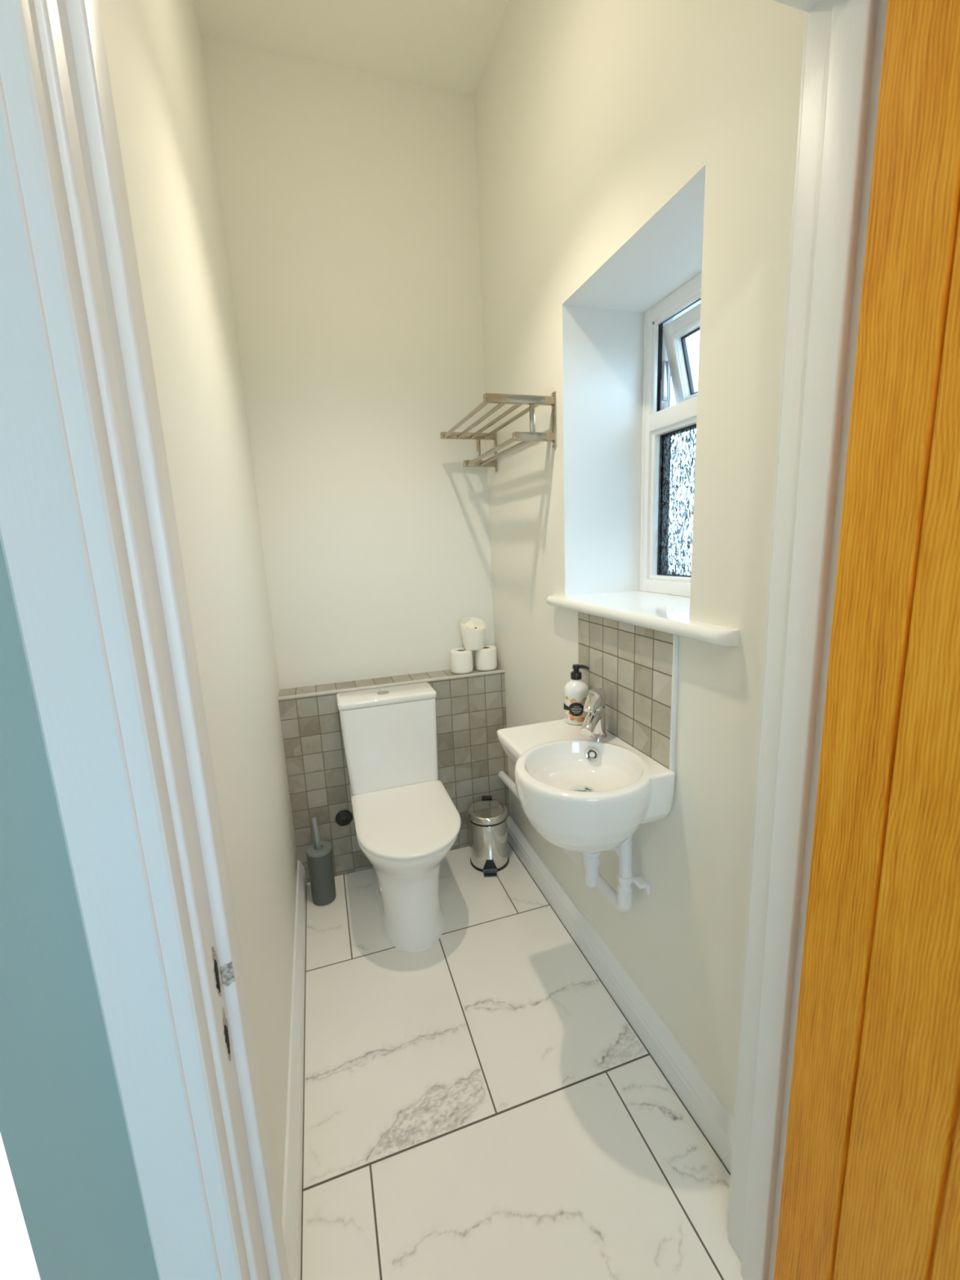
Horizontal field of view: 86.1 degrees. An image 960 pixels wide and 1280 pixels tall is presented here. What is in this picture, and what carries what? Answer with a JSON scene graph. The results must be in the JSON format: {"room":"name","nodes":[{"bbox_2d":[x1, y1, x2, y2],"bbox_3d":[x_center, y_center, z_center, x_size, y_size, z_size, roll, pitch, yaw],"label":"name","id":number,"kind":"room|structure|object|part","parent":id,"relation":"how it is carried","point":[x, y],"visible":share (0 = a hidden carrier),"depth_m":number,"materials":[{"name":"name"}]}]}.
{"room":"bathroom","nodes":[
{"label":"bathroom","id":0,"kind":"room"},
{"bbox_2d":[0,1133,39,1279],"bbox_3d":[-0.320,1.266,0.805,3.220,0.058,4.120,-6,11,-17],"label":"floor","id":1,"kind":"structure","parent":0,"point":[17,1260],"depth_m":1.05,"materials":[{"name":"white"}]},
{"bbox_2d":[0,540,159,1279],"bbox_3d":[0.308,-0.333,0.600,1.595,3.100,0.132,-6,11,-17],"label":"wall","id":2,"kind":"structure","parent":0,"point":[64,1131],"depth_m":0.43,"materials":[{"name":"teal paint"}]},
{"bbox_2d":[0,0,250,1279],"bbox_3d":[-0.281,0.269,0.431,0.067,2.032,0.024,-6,11,-17],"label":"trim","id":3,"kind":"structure","parent":2,"relation":"attached to","point":[62,537],"depth_m":0.38,"materials":[{"name":"white wood"}]},
{"bbox_2d":[33,0,959,1279],"bbox_3d":[0.213,0.298,0.276,0.822,1.992,0.896,-6,11,-17],"label":"door","id":4,"kind":"structure","parent":2,"relation":"in","point":[846,1156],"depth_m":0.57,"materials":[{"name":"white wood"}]},
{"bbox_2d":[726,11,808,1232],"bbox_3d":[0.468,0.167,0.820,0.052,2.022,0.014,-6,11,-17],"label":"trim","id":5,"kind":"structure","parent":2,"relation":"attached to","point":[806,13],"depth_m":0.76,"materials":[{"name":"white"}]},
{"bbox_2d":[97,0,297,1220],"bbox_3d":[-0.654,-0.403,1.178,0.119,3.100,1.566,-6,11,-17],"label":"wall","id":6,"kind":"structure","parent":0,"point":[153,48],"depth_m":1.03,"materials":[{"name":"white paint"}]},
{"bbox_2d":[281,860,306,1279],"bbox_3d":[-0.505,1.067,1.423,0.023,0.110,1.441,-6,11,-17],"label":"baseboard","id":7,"kind":"structure","parent":6,"relation":"attached to","point":[292,1180],"depth_m":1.20,"materials":[{"name":"white wood"}]},
{"bbox_2d":[201,35,494,689],"bbox_3d":[-0.264,-0.611,2.169,1.485,3.100,0.120,-6,11,-17],"label":"wall","id":8,"kind":"structure","parent":0,"point":[348,197],"depth_m":1.96,"materials":[{"name":"white paint"}]},
{"bbox_2d":[193,0,508,97],"bbox_3d":[-0.222,-1.911,1.050,0.921,0.100,1.566,-6,11,-17],"label":"ceiling","id":9,"kind":"structure","parent":0,"point":[444,45],"depth_m":1.67,"materials":[{"name":"white paint"}]},
{"bbox_2d":[300,841,743,1279],"bbox_3d":[-0.122,1.085,1.534,1.060,0.001,1.785,-6,11,-17],"label":"floor","id":10,"kind":"structure","parent":0,"point":[478,1104],"depth_m":1.23,"materials":[{"name":"tile"}]},
{"bbox_2d":[306,817,336,906],"bbox_3d":[-0.616,0.845,1.981,0.096,0.344,0.096,-6,11,-17],"label":"toilet brush","id":11,"kind":"object","parent":10,"relation":"on","point":[319,853],"visible":1,"depth_m":1.96,"materials":[{"name":"grey plastic"}]},
{"bbox_3d":[-0.623,0.786,1.972,0.023,0.224,0.017,-6,11,-17],"label":"handle","id":12,"kind":"part","parent":11,"relation":"part of","materials":[{"name":"grey plastic"}]},
{"bbox_3d":[-0.618,0.802,1.972,0.096,0.015,0.096,-6,11,-17],"label":"holder lid","id":13,"kind":"part","parent":11,"relation":"part of","materials":[{"name":"grey plastic"}]},
{"bbox_2d":[278,665,509,883],"bbox_3d":[-0.334,0.556,2.224,0.921,0.796,0.125,-6,11,-17],"label":"wall ledge","id":14,"kind":"object","parent":10,"relation":"on","point":[470,711],"visible":0.43,"depth_m":2.14,"materials":[{"name":"tile"}]},
{"bbox_2d":[335,809,352,826],"bbox_3d":[-0.558,0.732,2.109,0.068,0.068,0.011,-6,11,-17],"label":"pipe cover","id":15,"kind":"object","parent":14,"relation":"attached to","point":[343,818],"visible":1,"depth_m":2.11,"materials":[{"name":"black plastic"}]},
{"bbox_2d":[277,669,504,700],"bbox_3d":[-0.331,0.178,2.092,0.921,0.010,0.009,-6,11,-17],"label":"trim","id":16,"kind":"structure","parent":14,"relation":"attached to","point":[501,670],"depth_m":2.08,"materials":[{"name":"grey plastic"}]},
{"bbox_2d":[449,648,473,674],"bbox_3d":[-0.079,0.089,2.218,0.096,0.095,0.096,-6,11,-17],"label":"toilet roll","id":17,"kind":"object","parent":14,"relation":"on","point":[461,660],"visible":0.96,"depth_m":2.18,"materials":[{"name":"white paper"}]},
{"bbox_2d":[459,617,485,650],"bbox_3d":[-0.030,-0.027,2.211,0.110,0.132,0.109,-6,11,-17],"label":"toilet roll","id":18,"kind":"object","parent":17,"relation":"on","point":[472,628],"visible":1,"depth_m":2.18,"materials":[{"name":"white paper"}]},
{"bbox_2d":[474,644,497,671],"bbox_3d":[0.025,0.079,2.251,0.096,0.095,0.096,-6,11,-17],"label":"toilet roll","id":19,"kind":"object","parent":14,"relation":"on","point":[486,659],"visible":0.91,"depth_m":2.21,"materials":[{"name":"white paper"}]},
{"bbox_2d":[335,682,461,951],"bbox_3d":[-0.279,0.627,1.853,0.371,0.792,0.623,-6,11,-17],"label":"toilet","id":20,"kind":"object","parent":10,"relation":"on","point":[406,821],"visible":1,"depth_m":1.88,"materials":[{"name":"white ceramic"}]},
{"bbox_3d":[-0.365,0.216,1.996,0.371,0.025,0.162,-6,11,-17],"label":"cistern lid","id":21,"kind":"part","parent":20,"relation":"part of","materials":[{"name":"white ceramic"}]},
{"bbox_3d":[-0.255,0.630,1.783,0.344,0.008,0.459,-6,11,-17],"label":"seat","id":22,"kind":"part","parent":20,"relation":"part of","materials":[{"name":"white plastic"}]},
{"bbox_3d":[-0.251,0.618,1.775,0.351,0.016,0.463,-6,11,-17],"label":"seat lid","id":23,"kind":"part","parent":20,"relation":"part of","materials":[{"name":"white plastic"}]},
{"bbox_2d":[467,795,509,876],"bbox_3d":[0.039,0.826,2.176,0.167,0.252,0.209,-6,11,-17],"label":"pedal bin","id":24,"kind":"object","parent":10,"relation":"on","point":[487,817],"visible":1,"depth_m":2.12,"materials":[{"name":"silver metal"}]},
{"bbox_3d":[0.032,0.723,2.164,0.167,0.028,0.167,-6,11,-17],"label":"lid","id":25,"kind":"part","parent":24,"relation":"part of","materials":[{"name":"silver metal"}]},
{"bbox_3d":[0.041,0.927,2.127,0.060,0.044,0.014,-2,11,0],"label":"pedal plate","id":26,"kind":"part","parent":24,"relation":"part of","materials":[{"name":"black plastic"}]},
{"bbox_2d":[473,0,804,1116],"bbox_3d":[0.450,-0.516,1.520,0.383,3.100,1.566,-6,11,-17],"label":"wall","id":27,"kind":"structure","parent":0,"point":[628,152],"depth_m":1.22,"materials":[{"name":"white paint"}]},
{"bbox_2d":[440,391,555,471],"bbox_3d":[0.039,-0.705,1.785,0.226,0.160,0.551,-6,11,-17],"label":"towel rack","id":28,"kind":"object","parent":27,"relation":"attached to","point":[533,401],"visible":1,"depth_m":1.62,"materials":[{"name":"silver metal"}]},
{"bbox_3d":[-0.057,-0.744,1.746,0.013,0.013,0.529,-6,11,-17],"label":"rail","id":29,"kind":"part","parent":28,"relation":"part of","materials":[{"name":"silver metal"}]},
{"bbox_3d":[-0.045,-0.803,2.022,0.225,0.024,0.019,-6,11,-17],"label":"arm","id":30,"kind":"part","parent":28,"relation":"part of","materials":[{"name":"silver metal"}]},
{"bbox_3d":[0.001,-0.705,2.054,0.137,0.024,0.019,-6,11,-17],"label":"arm","id":31,"kind":"part","parent":28,"relation":"part of","materials":[{"name":"silver metal"}]},
{"bbox_3d":[-0.005,-0.749,1.762,0.013,0.013,0.529,-6,11,-17],"label":"rail","id":32,"kind":"part","parent":28,"relation":"part of","materials":[{"name":"silver metal"}]},
{"bbox_3d":[0.031,-0.653,1.791,0.013,0.013,0.529,-6,11,-17],"label":"rail","id":33,"kind":"part","parent":28,"relation":"part of","materials":[{"name":"silver metal"}]},
{"bbox_3d":[0.063,-0.760,2.065,0.005,0.160,0.022,-6,11,-17],"label":"wall plate","id":34,"kind":"part","parent":28,"relation":"part of","materials":[{"name":"silver metal"}]},
{"bbox_3d":[0.047,-0.755,1.778,0.013,0.013,0.529,-6,11,-17],"label":"rail","id":35,"kind":"part","parent":28,"relation":"part of","materials":[{"name":"silver metal"}]},
{"bbox_3d":[0.082,-0.658,1.807,0.013,0.013,0.529,-6,11,-17],"label":"rail","id":36,"kind":"part","parent":28,"relation":"part of","materials":[{"name":"silver metal"}]},
{"bbox_3d":[0.099,-0.760,1.794,0.013,0.013,0.529,-6,11,-17],"label":"rail","id":37,"kind":"part","parent":28,"relation":"part of","materials":[{"name":"silver metal"}]},
{"bbox_3d":[0.118,-0.714,1.526,0.225,0.024,0.019,-6,11,-17],"label":"arm","id":38,"kind":"part","parent":28,"relation":"part of","materials":[{"name":"silver metal"}]},
{"bbox_3d":[0.164,-0.617,1.559,0.137,0.024,0.019,-6,11,-17],"label":"arm","id":39,"kind":"part","parent":28,"relation":"part of","materials":[{"name":"silver metal"}]},
{"bbox_3d":[0.226,-0.671,1.569,0.005,0.160,0.022,-6,11,-17],"label":"wall plate","id":40,"kind":"part","parent":28,"relation":"part of","materials":[{"name":"silver metal"}]},
{"bbox_2d":[497,770,650,912],"bbox_3d":[0.214,0.547,1.782,0.140,0.330,1.035,-6,11,-17],"label":"pipe","id":41,"kind":"object","parent":27,"relation":"attached to","point":[588,863],"visible":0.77,"depth_m":1.36,"materials":[{"name":"white plastic"}]},
{"bbox_2d":[617,884,632,909],"bbox_3d":[0.387,0.682,1.372,0.039,0.053,0.039,-6,11,-17],"label":"pipe","id":42,"kind":"object","parent":41,"relation":"attached to","point":[624,893],"depth_m":1.36,"materials":[{"name":"white plastic"}]},
{"bbox_2d":[497,687,675,853],"bbox_3d":[0.231,0.309,1.302,0.343,0.315,0.473,-6,11,-17],"label":"basin","id":43,"kind":"object","parent":27,"relation":"attached to","point":[584,788],"visible":1,"depth_m":1.21,"materials":[{"name":"white ceramic"}]},
{"bbox_2d":[564,663,589,724],"bbox_3d":[0.281,0.156,1.498,0.073,0.172,0.073,-6,11,-17],"label":"soap dispenser","id":44,"kind":"object","parent":43,"relation":"on","point":[575,691],"visible":0.87,"depth_m":1.48,"materials":[{"name":"white plastic"}]},
{"bbox_3d":[0.293,0.214,1.353,0.038,0.053,0.085,4,13,31],"label":"spout","id":45,"kind":"part","parent":43,"relation":"part of","materials":[{"name":"silver metal"}]},
{"bbox_3d":[0.302,0.156,1.361,0.045,0.043,0.098,4,13,31],"label":"lever","id":46,"kind":"part","parent":43,"relation":"part of","materials":[{"name":"silver metal"}]},
{"bbox_2d":[591,702,605,737],"bbox_3d":[0.318,0.210,1.393,0.045,0.096,0.045,-6,11,-17],"label":"tap","id":47,"kind":"object","parent":43,"relation":"on","point":[599,731],"depth_m":1.38,"materials":[{"name":"silver metal"}]},
{"bbox_2d":[506,815,733,1173],"bbox_3d":[0.349,0.980,1.688,0.023,0.110,1.441,-6,11,-17],"label":"baseboard","id":48,"kind":"structure","parent":27,"relation":"attached to","point":[712,1116],"depth_m":1.40,"materials":[{"name":"white wood"}]},
{"bbox_2d":[546,271,739,646],"bbox_3d":[0.527,-0.496,1.302,0.455,0.864,0.778,-6,11,-17],"label":"window","id":49,"kind":"structure","parent":27,"relation":"in","point":[661,603],"depth_m":1.52,"materials":[{"name":"white plastic"}]},
{"bbox_3d":[0.479,-0.081,1.361,0.318,0.031,0.778,-6,11,-17],"label":"sill","id":50,"kind":"part","parent":49,"relation":"part of","materials":[{"name":"white"}]},
{"bbox_3d":[0.625,-0.527,1.362,0.074,0.833,0.567,-6,11,-17],"label":"frame","id":51,"kind":"part","parent":49,"relation":"part of","materials":[{"name":"white plastic"}]},
{"bbox_3d":[0.637,-0.379,1.392,0.006,0.437,0.475,-6,11,-17],"label":"pane","id":52,"kind":"part","parent":49,"relation":"part of","materials":[{"name":"clear glass"}]},
{"bbox_3d":[0.666,-0.771,1.332,0.057,0.260,0.475,-21,15,-14],"label":"sash frame","id":53,"kind":"part","parent":49,"relation":"part of","materials":[{"name":"white plastic"}]},
{"bbox_2d":[669,634,679,772],"bbox_3d":[0.435,0.148,1.153,0.012,0.337,0.007,-6,11,-17],"label":"trim","id":54,"kind":"structure","parent":27,"relation":"attached to","point":[676,638],"depth_m":1.15,"materials":[{"name":"white"}]}
]}

